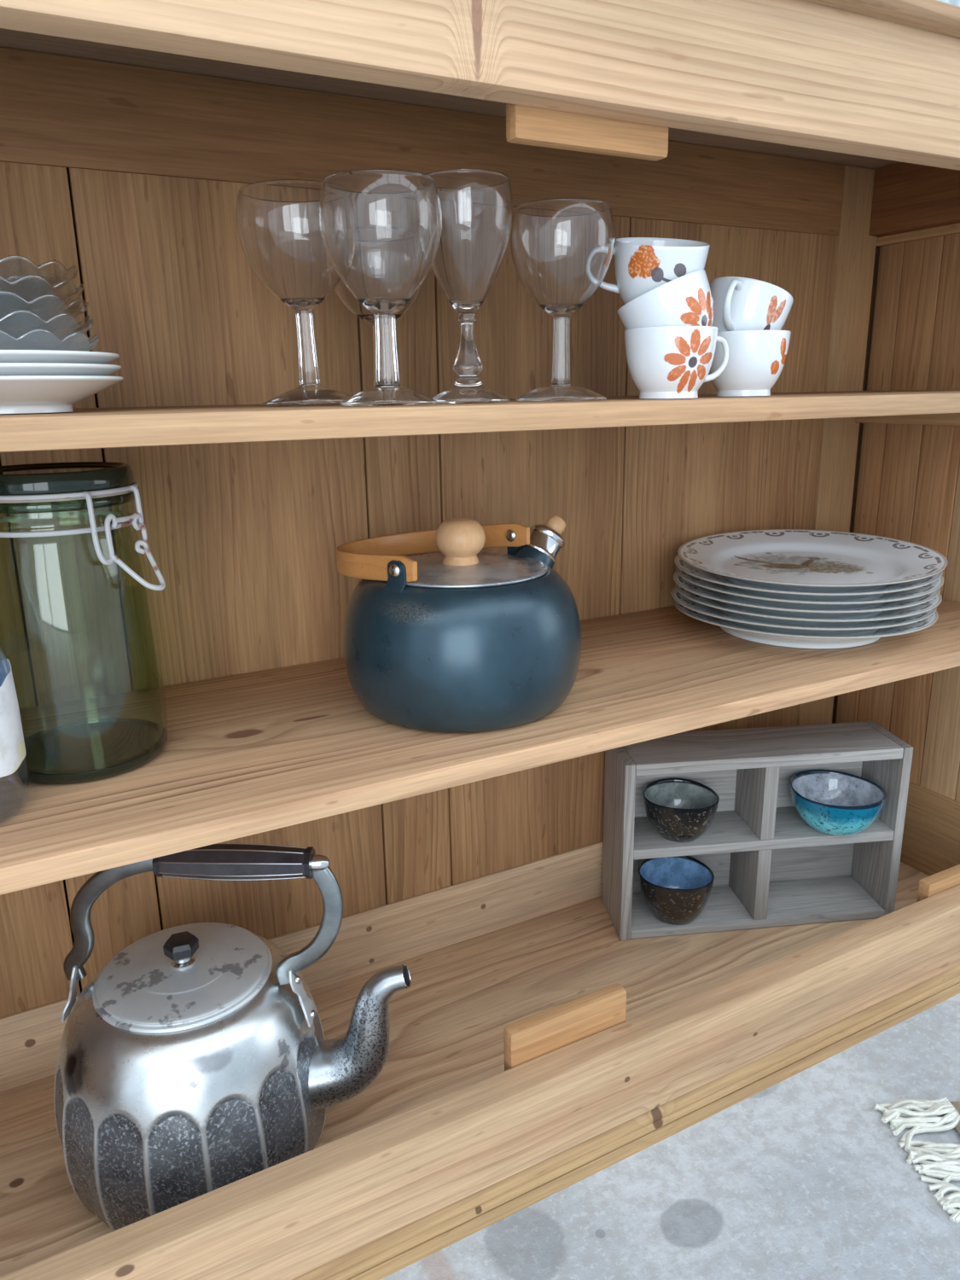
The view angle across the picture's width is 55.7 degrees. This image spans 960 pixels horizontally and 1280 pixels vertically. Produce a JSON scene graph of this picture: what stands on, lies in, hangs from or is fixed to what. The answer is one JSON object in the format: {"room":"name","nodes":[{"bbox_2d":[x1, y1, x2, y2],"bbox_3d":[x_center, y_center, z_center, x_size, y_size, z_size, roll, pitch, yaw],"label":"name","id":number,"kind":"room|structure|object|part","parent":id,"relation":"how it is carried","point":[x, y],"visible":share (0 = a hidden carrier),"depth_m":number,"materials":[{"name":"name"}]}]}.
{"room":"kitchen","nodes":[
{"label":"kitchen","id":0,"kind":"room"},
{"bbox_2d":[380,993,959,1279],"bbox_3d":[0.389,0.777,-0.326,6.600,0.100,3.100,-9,17,-27],"label":"floor","id":1,"kind":"structure","parent":0,"point":[801,1178],"depth_m":0.71,"materials":[{"name":"concrete"}]},
{"bbox_2d":[0,0,959,1279],"bbox_3d":[0.003,-0.021,0.762,1.360,0.870,0.361,-9,17,-27],"label":"hutch","id":2,"kind":"object","parent":1,"relation":"on","point":[535,1050],"visible":0.7,"depth_m":0.78,"materials":[{"name":"brown wood"}]},
{"bbox_2d":[0,645,29,823],"bbox_3d":[-0.323,0.008,0.535,0.081,0.209,0.081,-10,18,-31],"label":"glass bottle","id":3,"kind":"object","parent":2,"relation":"on","point":[13,753],"visible":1,"depth_m":0.55,"materials":[{"name":"glass"}]},
{"bbox_2d":[0,255,78,310],"bbox_3d":[-0.276,-0.197,0.507,0.097,0.023,0.097,-9,17,-27],"label":"glass dish","id":4,"kind":"object","parent":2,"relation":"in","point":[4,305],"visible":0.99,"depth_m":0.52,"materials":[{"name":"clear glass"}]},
{"bbox_2d":[0,274,84,327],"bbox_3d":[-0.274,-0.189,0.509,0.099,0.023,0.099,-9,17,-27],"label":"glass dish","id":5,"kind":"object","parent":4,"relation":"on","point":[69,295],"visible":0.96,"depth_m":0.52,"materials":[{"name":"clear glass"}]},
{"bbox_2d":[0,290,89,343],"bbox_3d":[-0.273,-0.180,0.513,0.101,0.023,0.101,-9,17,-27],"label":"glass dish","id":6,"kind":"object","parent":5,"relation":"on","point":[2,336],"visible":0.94,"depth_m":0.52,"materials":[{"name":"clear glass"}]},
{"bbox_2d":[1,309,93,350],"bbox_3d":[-0.273,-0.171,0.516,0.103,0.023,0.103,-9,17,-27],"label":"glass dish","id":7,"kind":"object","parent":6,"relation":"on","point":[81,327],"visible":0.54,"depth_m":0.53,"materials":[{"name":"clear glass"}]},
{"bbox_2d":[0,375,123,414],"bbox_3d":[-0.269,-0.141,0.525,0.120,0.020,0.120,-9,17,-27],"label":"plate","id":8,"kind":"object","parent":2,"relation":"on","point":[19,394],"visible":1,"depth_m":0.50,"materials":[{"name":"white ceramic"}]},
{"bbox_2d":[0,362,121,376],"bbox_3d":[-0.270,-0.147,0.523,0.120,0.020,0.120,-9,17,-27],"label":"plate","id":9,"kind":"object","parent":8,"relation":"on","point":[6,369],"visible":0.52,"depth_m":0.49,"materials":[{"name":"white ceramic"}]},
{"bbox_2d":[0,349,119,364],"bbox_3d":[-0.270,-0.154,0.522,0.120,0.020,0.120,-9,17,-27],"label":"plate","id":10,"kind":"object","parent":9,"relation":"on","point":[6,356],"visible":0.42,"depth_m":0.48,"materials":[{"name":"white ceramic"}]},
{"bbox_2d":[11,328,99,351],"bbox_3d":[-0.272,-0.162,0.518,0.105,0.023,0.105,-9,17,-27],"label":"glass dish","id":11,"kind":"object","parent":10,"relation":"on","point":[85,344],"visible":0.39,"depth_m":0.53,"materials":[{"name":"clear glass"}]},
{"bbox_2d":[0,461,168,784],"bbox_3d":[-0.281,-0.015,0.623,0.111,0.204,0.116,-10,18,-29],"label":"jar","id":12,"kind":"object","parent":2,"relation":"on","point":[94,749],"visible":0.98,"depth_m":0.61,"materials":[{"name":"green glass"}]},
{"bbox_3d":[-0.221,-0.047,0.592,0.023,0.031,0.031,5,17,20],"label":"clip lever","id":13,"kind":"part","parent":12,"relation":"part of","materials":[{"name":"metal"}]},
{"bbox_2d":[53,843,411,1231],"bbox_3d":[-0.203,0.285,0.727,0.268,0.278,0.210,-7,16,-20],"label":"kettle","id":14,"kind":"object","parent":2,"relation":"on","point":[198,1061],"visible":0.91,"depth_m":0.67,"materials":[{"name":"silver metal"}]},
{"bbox_3d":[-0.322,0.276,0.719,0.016,0.046,0.020,0,15,3],"label":"hinge plate","id":15,"kind":"part","parent":14,"relation":"part of","materials":[{"name":"silver metal"}]},
{"bbox_3d":[-0.283,0.213,0.699,0.089,0.112,0.007,0,15,3],"label":"handle arm","id":16,"kind":"part","parent":14,"relation":"part of","materials":[{"name":"metal"}]},
{"bbox_3d":[-0.231,0.237,0.703,0.026,0.015,0.023,-7,16,-20],"label":"lid knob","id":17,"kind":"part","parent":14,"relation":"part of","materials":[{"name":"black plastic"}]},
{"bbox_3d":[-0.231,0.257,0.708,0.134,0.013,0.134,-7,16,-20],"label":"lid","id":18,"kind":"part","parent":14,"relation":"part of","materials":[{"name":"silver metal"}]},
{"bbox_3d":[-0.231,0.247,0.706,0.018,0.007,0.018,-7,16,-20],"label":"knob stem","id":19,"kind":"part","parent":14,"relation":"part of","materials":[{"name":"silver metal"}]},
{"bbox_3d":[-0.139,0.276,0.709,0.016,0.046,0.020,0,15,3],"label":"hinge plate","id":20,"kind":"part","parent":14,"relation":"part of","materials":[{"name":"silver metal"}]},
{"bbox_3d":[-0.131,0.213,0.691,0.056,0.111,0.007,0,15,3],"label":"handle arm","id":21,"kind":"part","parent":14,"relation":"part of","materials":[{"name":"metal"}]},
{"bbox_3d":[-0.097,0.311,0.721,0.087,0.127,0.052,-2,15,-3],"label":"spout","id":22,"kind":"part","parent":14,"relation":"part of","materials":[{"name":"silver metal"}]},
{"bbox_2d":[235,179,350,405],"bbox_3d":[-0.124,-0.235,0.629,0.079,0.140,0.079,-3,16,-7],"label":"wine glass","id":23,"kind":"object","parent":2,"relation":"on","point":[277,221],"visible":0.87,"depth_m":0.59,"materials":[{"name":"clear glass"}]},
{"bbox_2d":[235,179,341,310],"bbox_3d":[-0.124,-0.265,0.621,0.079,0.076,0.079,-5,16,-9],"label":"bowl","id":24,"kind":"object","parent":23,"relation":"on","point":[277,221],"depth_m":0.59,"materials":[{"name":"clear glass"}]},
{"bbox_3d":[-0.122,-0.205,0.638,0.015,0.050,0.014,-5,16,-9],"label":"stem","id":25,"kind":"part","parent":23,"relation":"part of","materials":[{"name":"clear glass"}]},
{"bbox_3d":[-0.098,0.319,0.984,1.199,0.073,0.004,-9,17,-27],"label":"rail","id":26,"kind":"part","parent":2,"relation":"part of","materials":[{"name":"brown wood"}]},
{"bbox_2d":[334,280,422,395],"bbox_3d":[-0.078,-0.247,0.702,0.074,0.123,0.074,-2,16,-6],"label":"wine glass","id":27,"kind":"object","parent":2,"relation":"on","point":[344,294],"visible":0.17,"depth_m":0.69,"materials":[{"name":"clear glass"}]},
{"bbox_3d":[-0.077,-0.221,0.709,0.014,0.045,0.013,-2,16,-5],"label":"stem","id":28,"kind":"part","parent":27,"relation":"part of","materials":[{"name":"clear glass"}]},
{"bbox_2d":[334,280,422,325],"bbox_3d":[-0.078,-0.275,0.694,0.074,0.066,0.074,-2,16,-5],"label":"bowl","id":29,"kind":"object","parent":27,"relation":"on","point":[344,294],"depth_m":0.69,"materials":[{"name":"clear glass"}]},
{"bbox_2d":[319,168,442,406],"bbox_3d":[-0.061,-0.218,0.577,0.076,0.133,0.076,-2,15,-5],"label":"wine glass","id":30,"kind":"object","parent":2,"relation":"on","point":[381,229],"visible":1,"depth_m":0.55,"materials":[{"name":"clear glass"}]},
{"bbox_2d":[319,168,442,314],"bbox_3d":[-0.061,-0.245,0.569,0.076,0.077,0.076,-2,15,-5],"label":"bowl","id":31,"kind":"object","parent":30,"relation":"on","point":[381,229],"depth_m":0.54,"materials":[{"name":"clear glass"}]},
{"bbox_3d":[-0.060,-0.186,0.585,0.016,0.044,0.016,-2,15,-5],"label":"stem","id":32,"kind":"part","parent":30,"relation":"part of","materials":[{"name":"clear glass"}]},
{"bbox_3d":[-0.110,-0.424,0.779,1.199,0.075,0.004,-9,17,-27],"label":"rail","id":33,"kind":"part","parent":2,"relation":"part of","materials":[{"name":"brown wood"}]},
{"bbox_2d":[336,515,581,732],"bbox_3d":[-0.019,-0.024,0.740,0.203,0.151,0.197,-1,15,-1],"label":"kettle","id":34,"kind":"object","parent":2,"relation":"on","point":[462,637],"visible":1,"depth_m":0.67,"materials":[{"name":"metal"}]},
{"bbox_3d":[-0.058,-0.076,0.762,0.143,0.038,0.141,12,20,39],"label":"handle","id":35,"kind":"part","parent":34,"relation":"part of","materials":[{"name":"brown wood"}]},
{"bbox_3d":[-0.016,-0.079,0.724,0.040,0.036,0.040,-1,15,-1],"label":"lid knob","id":36,"kind":"part","parent":34,"relation":"part of","materials":[{"name":"brown wood"}]},
{"bbox_3d":[-0.015,-0.059,0.729,0.140,0.006,0.140,-1,15,-1],"label":"lid","id":37,"kind":"part","parent":34,"relation":"part of","materials":[{"name":"metal"}]},
{"bbox_3d":[0.043,-0.062,0.777,0.042,0.040,0.037,-11,18,-31],"label":"spout","id":38,"kind":"part","parent":34,"relation":"part of","materials":[{"name":"metal"}]},
{"bbox_3d":[0.064,-0.098,0.787,0.020,0.020,0.017,-9,17,-27],"label":"cap knob","id":39,"kind":"part","parent":34,"relation":"part of","materials":[{"name":"brown wood"}]},
{"bbox_2d":[425,168,512,403],"bbox_3d":[-0.009,-0.236,0.622,0.064,0.143,0.064,-1,15,0],"label":"wine glass","id":40,"kind":"object","parent":2,"relation":"on","point":[477,204],"visible":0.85,"depth_m":0.59,"materials":[{"name":"clear glass"}]},
{"bbox_3d":[-0.009,-0.204,0.631,0.021,0.042,0.021,-1,15,0],"label":"stem","id":41,"kind":"part","parent":40,"relation":"part of","materials":[{"name":"clear glass"}]},
{"bbox_2d":[425,168,512,314],"bbox_3d":[-0.010,-0.265,0.614,0.064,0.085,0.064,-1,15,0],"label":"bowl","id":42,"kind":"object","parent":40,"relation":"on","point":[477,204],"depth_m":0.59,"materials":[{"name":"clear glass"}]},
{"bbox_2d":[0,599,959,895],"bbox_3d":[-0.004,0.048,0.795,1.268,0.017,0.290,-9,17,-27],"label":"shelf","id":43,"kind":"object","parent":2,"relation":"attached to","point":[253,746],"depth_m":0.70,"materials":[{"name":"brown wood"}]},
{"bbox_2d":[0,389,959,452],"bbox_3d":[-0.008,-0.183,0.731,1.268,0.017,0.290,-9,17,-27],"label":"shelf","id":44,"kind":"object","parent":2,"relation":"attached to","point":[147,418],"depth_m":0.59,"materials":[{"name":"brown wood"}]},
{"bbox_3d":[0.080,0.381,0.737,1.330,0.108,0.027,-9,17,-27],"label":"plinth rail","id":45,"kind":"part","parent":2,"relation":"part of","materials":[{"name":"brown wood"}]},
{"bbox_2d":[509,197,615,401],"bbox_3d":[0.058,-0.237,0.647,0.073,0.129,0.073,0,15,5],"label":"wine glass","id":46,"kind":"object","parent":2,"relation":"on","point":[561,249],"visible":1,"depth_m":0.62,"materials":[{"name":"clear glass"}]},
{"bbox_3d":[0.059,-0.208,0.655,0.014,0.047,0.013,0,15,5],"label":"stem","id":47,"kind":"part","parent":46,"relation":"part of","materials":[{"name":"clear glass"}]},
{"bbox_2d":[509,197,615,316],"bbox_3d":[0.058,-0.265,0.640,0.073,0.072,0.073,0,15,5],"label":"bowl","id":48,"kind":"object","parent":46,"relation":"on","point":[561,249],"depth_m":0.61,"materials":[{"name":"clear glass"}]},
{"bbox_3d":[0.086,0.419,0.737,1.330,0.034,0.009,-9,17,-27],"label":"plinth moulding","id":49,"kind":"part","parent":2,"relation":"part of","materials":[{"name":"brown wood"}]},
{"bbox_2d":[624,325,728,399],"bbox_3d":[0.149,-0.210,0.690,0.080,0.051,0.069,2,16,11],"label":"teacup","id":50,"kind":"object","parent":2,"relation":"on","point":[666,362],"visible":1,"depth_m":0.67,"materials":[{"name":"white ceramic"}]},
{"bbox_2d":[616,269,713,329],"bbox_3d":[0.142,-0.241,0.685,0.078,0.068,0.069,0,15,2],"label":"teacup","id":51,"kind":"object","parent":50,"relation":"on","point":[687,299],"visible":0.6,"depth_m":0.65,"materials":[{"name":"white ceramic"}]},
{"bbox_2d":[599,237,709,304],"bbox_3d":[0.131,-0.271,0.678,0.069,0.062,0.078,-14,20,-40],"label":"teacup","id":52,"kind":"object","parent":51,"relation":"on","point":[642,264],"visible":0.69,"depth_m":0.65,"materials":[{"name":"white ceramic"}]},
{"bbox_3d":[0.093,-0.278,0.682,0.027,0.033,0.008,7,29,9],"label":"handle","id":53,"kind":"part","parent":52,"relation":"part of","materials":[{"name":"white ceramic"}]},
{"bbox_3d":[0.181,-0.217,0.704,0.028,0.036,0.008,-7,17,-21],"label":"handle","id":54,"kind":"part","parent":50,"relation":"part of","materials":[{"name":"white ceramic"}]},
{"bbox_2d":[708,330,791,396],"bbox_3d":[0.222,-0.230,0.761,0.069,0.051,0.081,3,16,15],"label":"teacup","id":55,"kind":"object","parent":2,"relation":"on","point":[757,358],"visible":0.91,"depth_m":0.73,"materials":[{"name":"white ceramic"}]},
{"bbox_2d":[709,276,793,331],"bbox_3d":[0.217,-0.264,0.750,0.080,0.065,0.069,-7,16,-20],"label":"teacup","id":56,"kind":"object","parent":55,"relation":"on","point":[739,303],"visible":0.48,"depth_m":0.72,"materials":[{"name":"white ceramic"}]},
{"bbox_3d":[0.199,-0.263,0.714,0.013,0.038,0.024,6,17,24],"label":"handle","id":57,"kind":"part","parent":56,"relation":"part of","materials":[{"name":"white ceramic"}]},
{"bbox_2d":[601,721,913,940],"bbox_3d":[0.315,0.218,1.058,0.328,0.214,0.086,-3,16,-6],"label":"crate","id":58,"kind":"object","parent":2,"relation":"on","point":[770,867],"visible":0.81,"depth_m":1.04,"materials":[{"name":"grey wood"}]},
{"bbox_2d":[638,855,714,925],"bbox_3d":[0.226,0.292,1.054,0.086,0.055,0.084,3,16,13],"label":"bowl","id":59,"kind":"object","parent":58,"relation":"in","point":[676,890],"visible":0.95,"depth_m":1.04,"materials":[{"name":"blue ceramic"}]},
{"bbox_2d":[642,778,719,842],"bbox_3d":[0.226,0.196,1.030,0.085,0.050,0.083,3,16,13],"label":"bowl","id":60,"kind":"object","parent":58,"relation":"in","point":[679,810],"visible":1,"depth_m":1.02,"materials":[{"name":"grey ceramic"}]},
{"bbox_2d":[633,806,893,859],"bbox_3d":[0.316,0.220,1.056,0.304,0.012,0.078,-3,16,-6],"label":"shelf","id":61,"kind":"object","parent":58,"relation":"attached to","point":[731,829],"depth_m":1.03,"materials":[{"name":"grey wood"}]},
{"bbox_2d":[790,769,886,836],"bbox_3d":[0.408,0.190,1.043,0.103,0.048,0.101,6,17,22],"label":"bowl","id":62,"kind":"object","parent":58,"relation":"on","point":[831,802],"visible":1,"depth_m":1.04,"materials":[{"name":"teal ceramic"}]},
{"bbox_2d":[673,599,938,648],"bbox_3d":[0.337,-0.025,0.960,0.262,0.025,0.262,5,16,19],"label":"dinner plate","id":63,"kind":"object","parent":2,"relation":"on","point":[771,638],"visible":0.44,"depth_m":0.89,"materials":[{"name":"ceramic"}]},
{"bbox_2d":[671,587,936,635],"bbox_3d":[0.334,-0.034,0.957,0.262,0.026,0.262,5,17,19],"label":"dinner plate","id":64,"kind":"object","parent":63,"relation":"on","point":[680,599],"visible":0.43,"depth_m":0.88,"materials":[{"name":"ceramic"}]},
{"bbox_2d":[674,581,942,627],"bbox_3d":[0.338,-0.043,0.954,0.262,0.026,0.262,5,17,19],"label":"dinner plate","id":65,"kind":"object","parent":64,"relation":"on","point":[914,610],"visible":0.31,"depth_m":0.88,"materials":[{"name":"ceramic"}]},
{"bbox_2d":[673,570,940,619],"bbox_3d":[0.336,-0.052,0.953,0.262,0.026,0.262,5,18,19],"label":"dinner plate","id":66,"kind":"object","parent":65,"relation":"on","point":[871,612],"visible":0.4,"depth_m":0.88,"materials":[{"name":"ceramic"}]},
{"bbox_2d":[675,566,944,610],"bbox_3d":[0.338,-0.060,0.951,0.262,0.026,0.262,5,18,19],"label":"dinner plate","id":67,"kind":"object","parent":66,"relation":"on","point":[904,595],"visible":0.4,"depth_m":0.87,"materials":[{"name":"ceramic"}]},
{"bbox_2d":[674,553,942,601],"bbox_3d":[0.336,-0.070,0.948,0.261,0.033,0.261,-15,21,-41],"label":"dinner plate","id":68,"kind":"object","parent":67,"relation":"on","point":[861,596],"visible":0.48,"depth_m":0.87,"materials":[{"name":"ceramic"}]},
{"bbox_2d":[677,529,947,593],"bbox_3d":[0.339,-0.079,0.946,0.261,0.035,0.261,-15,21,-41],"label":"dinner plate","id":69,"kind":"object","parent":68,"relation":"on","point":[785,560],"visible":0.96,"depth_m":0.97,"materials":[{"name":"ceramic"}]},
{"bbox_3d":[0.571,-0.112,1.079,0.018,0.859,0.312,-9,17,-27],"label":"panel","id":70,"kind":"part","parent":2,"relation":"part of","materials":[{"name":"brown wood"}]},
{"bbox_3d":[0.078,-0.392,0.503,1.330,0.012,0.018,-9,17,-27],"label":"moulding","id":71,"kind":"part","parent":2,"relation":"part of","materials":[{"name":"brown wood"}]},
{"bbox_3d":[0.541,-0.484,0.952,0.023,0.072,0.292,-9,17,-27],"label":"rail","id":72,"kind":"part","parent":2,"relation":"part of","materials":[{"name":"brown wood"}]},
{"bbox_3d":[0.560,0.240,1.158,0.005,0.111,0.296,-9,17,-27],"label":"rail","id":73,"kind":"part","parent":2,"relation":"part of","materials":[{"name":"brown wood"}]},
{"bbox_2d":[872,1096,959,1223],"bbox_3d":[0.688,0.456,0.603,0.659,0.015,0.453,-2,15,-3],"label":"rug","id":74,"kind":"object","parent":1,"relation":"on","point":[902,1114],"visible":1,"depth_m":0.76,"materials":[{"name":"beige fabric"}]},
{"bbox_2d":[937,0,959,6],"bbox_3d":[-0.393,-0.887,0.675,6.600,2.600,0.100,-9,17,-27],"label":"wall","id":75,"kind":"structure","parent":0,"point":[957,2],"depth_m":1.20,"materials":[{"name":"white paint"}]}
]}

